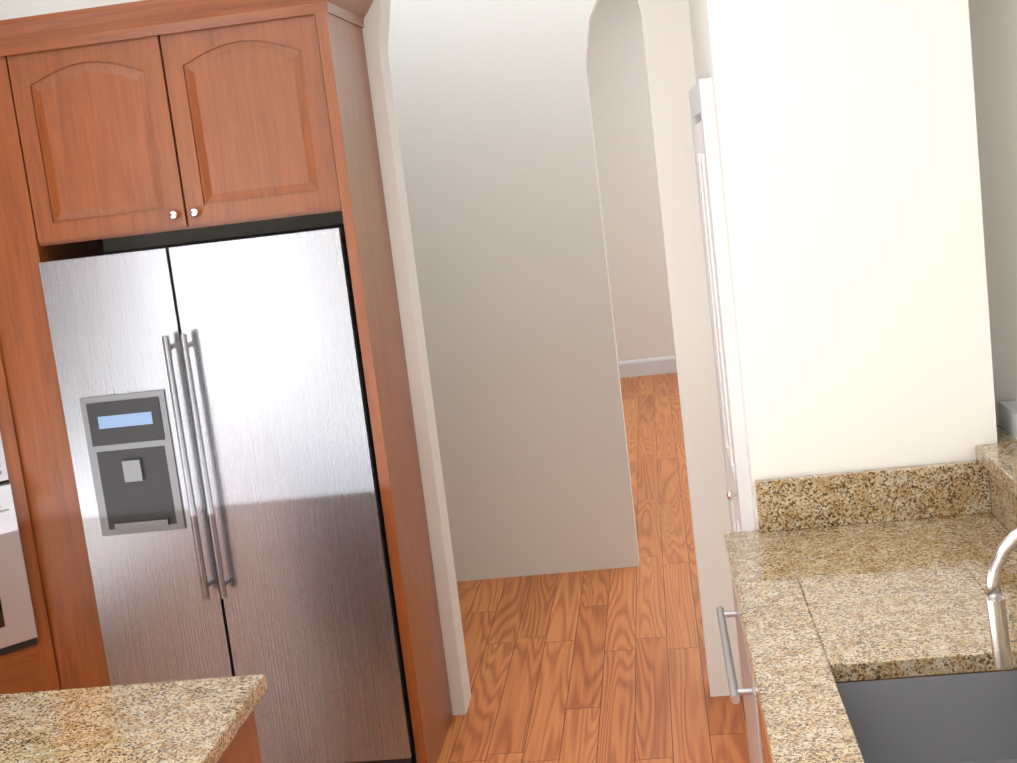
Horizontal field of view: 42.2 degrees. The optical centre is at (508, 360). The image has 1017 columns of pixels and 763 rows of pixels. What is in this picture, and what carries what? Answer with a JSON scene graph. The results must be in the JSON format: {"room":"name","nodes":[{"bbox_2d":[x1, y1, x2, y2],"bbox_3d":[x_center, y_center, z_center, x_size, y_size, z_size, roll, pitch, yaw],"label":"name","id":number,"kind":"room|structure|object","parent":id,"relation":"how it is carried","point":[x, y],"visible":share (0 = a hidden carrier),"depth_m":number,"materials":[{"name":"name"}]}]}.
{"room":"kitchen","nodes":[
{"label":"kitchen","id":0,"kind":"room"},
{"bbox_2d":[0,0,997,714],"bbox_3d":[-1.183,0.378,0.951,4.350,3.210,7.960,-6,8,7],"label":"wall","id":1,"kind":"structure","parent":0,"point":[850,180],"depth_m":3.49,"materials":[{"name":"white paint"}]},
{"bbox_2d":[4,0,379,251],"bbox_3d":[-1.023,-0.759,4.371,1.006,0.620,0.511,-6,8,7],"label":"upper cabinet","id":2,"kind":"object","parent":1,"relation":"attached to","point":[136,118],"depth_m":4.12,"materials":[{"name":"brown wood"}]},
{"bbox_2d":[689,77,753,531],"bbox_3d":[0.680,0.237,4.079,0.061,2.145,0.770,-6,8,7],"label":"door frame","id":3,"kind":"structure","parent":1,"relation":"attached to","point":[704,131],"depth_m":3.70,"materials":[{"name":"white wood"}]},
{"bbox_2d":[754,457,991,532],"bbox_3d":[0.975,0.364,3.540,0.610,0.140,0.030,-6,8,7],"label":"backsplash","id":4,"kind":"structure","parent":1,"relation":"attached to","point":[949,489],"depth_m":3.52,"materials":[{"name":"beige stone"}]},
{"bbox_2d":[388,0,674,581],"bbox_3d":[5.065,-1.312,5.647,15.000,3.700,0.150,-6,8,7],"label":"wall","id":5,"kind":"structure","parent":0,"point":[525,131],"depth_m":6.18,"materials":[{"name":"white paint"}]},
{"bbox_2d":[618,356,676,377],"bbox_3d":[3.339,-0.159,11.515,7.000,0.150,0.016,-6,8,7],"label":"baseboard","id":6,"kind":"structure","parent":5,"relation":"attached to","point":[647,366],"depth_m":11.74,"materials":[{"name":"white wood"}]},
{"bbox_2d":[438,372,749,762],"bbox_3d":[3.574,1.078,3.759,19.000,0.100,18.000,-6,8,7],"label":"floor","id":7,"kind":"structure","parent":0,"point":[601,666],"depth_m":5.36,"materials":[{"name":"brown wood"}]},
{"bbox_2d":[0,380,55,693],"bbox_3d":[-1.924,0.330,4.275,0.619,2.520,1.045,-6,8,7],"label":"tall cabinet","id":8,"kind":"object","parent":7,"relation":"on","point":[28,669],"depth_m":4.36,"materials":[{"name":"brown wood"}]},
{"bbox_2d":[0,433,8,480],"bbox_3d":[-1.950,0.196,4.030,0.753,0.529,0.056,-13,11,-38],"label":"microwave","id":9,"kind":"object","parent":8,"relation":"in","point":[3,473],"visible":1,"depth_m":4.28,"materials":[{"name":"silver metal"}]},
{"bbox_2d":[0,481,37,655],"bbox_3d":[-1.866,0.738,4.086,0.753,0.556,0.116,-13,11,-38],"label":"wall oven","id":10,"kind":"object","parent":8,"relation":"in","point":[18,630],"visible":0.96,"depth_m":4.29,"materials":[{"name":"silver metal"}]},
{"bbox_2d":[0,44,110,689],"bbox_3d":[-1.520,0.240,4.556,0.224,2.520,0.557,-6,8,7],"label":"tall cabinet","id":11,"kind":"object","parent":7,"relation":"on","point":[28,371],"depth_m":4.32,"materials":[{"name":"brown wood"}]},
{"bbox_2d":[38,224,416,762],"bbox_3d":[-0.877,0.506,4.498,0.980,1.838,0.606,-6,8,7],"label":"fridge","id":12,"kind":"object","parent":7,"relation":"on","point":[213,392],"visible":0.88,"depth_m":4.24,"materials":[{"name":"silver metal"}]},
{"bbox_2d":[220,714,261,762],"bbox_3d":[-0.929,1.324,2.374,0.695,0.880,1.368,-6,8,7],"label":"kitchen island","id":13,"kind":"object","parent":7,"relation":"on","point":[246,749],"depth_m":2.88,"materials":[{"name":"brown wood"}]},
{"bbox_2d":[0,674,266,762],"bbox_3d":[-0.959,0.869,2.308,0.701,0.039,1.420,-6,8,7],"label":"island countertop","id":14,"kind":"structure","parent":13,"relation":"on","point":[197,720],"depth_m":2.78,"materials":[{"name":"beige stone"}]},
{"bbox_2d":[728,573,755,762],"bbox_3d":[0.890,0.990,3.190,0.576,0.872,0.700,-6,8,7],"label":"base cabinet","id":15,"kind":"object","parent":7,"relation":"on","point":[740,632],"depth_m":3.32,"materials":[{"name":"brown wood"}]},
{"bbox_2d":[724,513,995,762],"bbox_3d":[0.818,0.649,2.352,0.705,0.039,2.485,-6,8,7],"label":"countertop","id":16,"kind":"structure","parent":15,"relation":"on","point":[822,602],"depth_m":2.90,"materials":[{"name":"beige stone"}]},
{"bbox_2d":[836,665,1016,762],"bbox_3d":[0.812,0.768,2.263,0.387,0.193,0.747,-6,8,7],"label":"sink","id":17,"kind":"object","parent":16,"relation":"in","point":[944,715],"depth_m":2.63,"materials":[{"name":"grey metal"}]},
{"bbox_2d":[976,513,1016,720],"bbox_3d":[0.939,0.445,2.204,0.259,0.376,0.093,-6,8,7],"label":"faucet","id":18,"kind":"object","parent":16,"relation":"on","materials":[{"name":"silver metal"}]},
{"bbox_2d":[999,399,1016,438],"bbox_3d":[1.454,-0.499,3.376,0.400,1.410,0.400,-6,8,7],"label":"column","id":19,"kind":"structure","parent":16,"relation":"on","point":[1008,415],"depth_m":3.59,"materials":[{"name":"white"}]},
{"bbox_2d":[744,649,771,762],"bbox_3d":[0.838,1.113,2.366,0.633,0.880,0.970,-6,8,7],"label":"base cabinet","id":20,"kind":"object","parent":7,"relation":"on","point":[757,725],"depth_m":2.89,"materials":[{"name":"brown wood"}]},
{"bbox_2d":[968,0,1016,424],"bbox_3d":[1.183,0.094,0.948,0.575,3.210,8.310,-6,8,7],"label":"wall","id":21,"kind":"structure","parent":0,"point":[993,28],"depth_m":3.59,"materials":[{"name":"white paint"}]}
]}

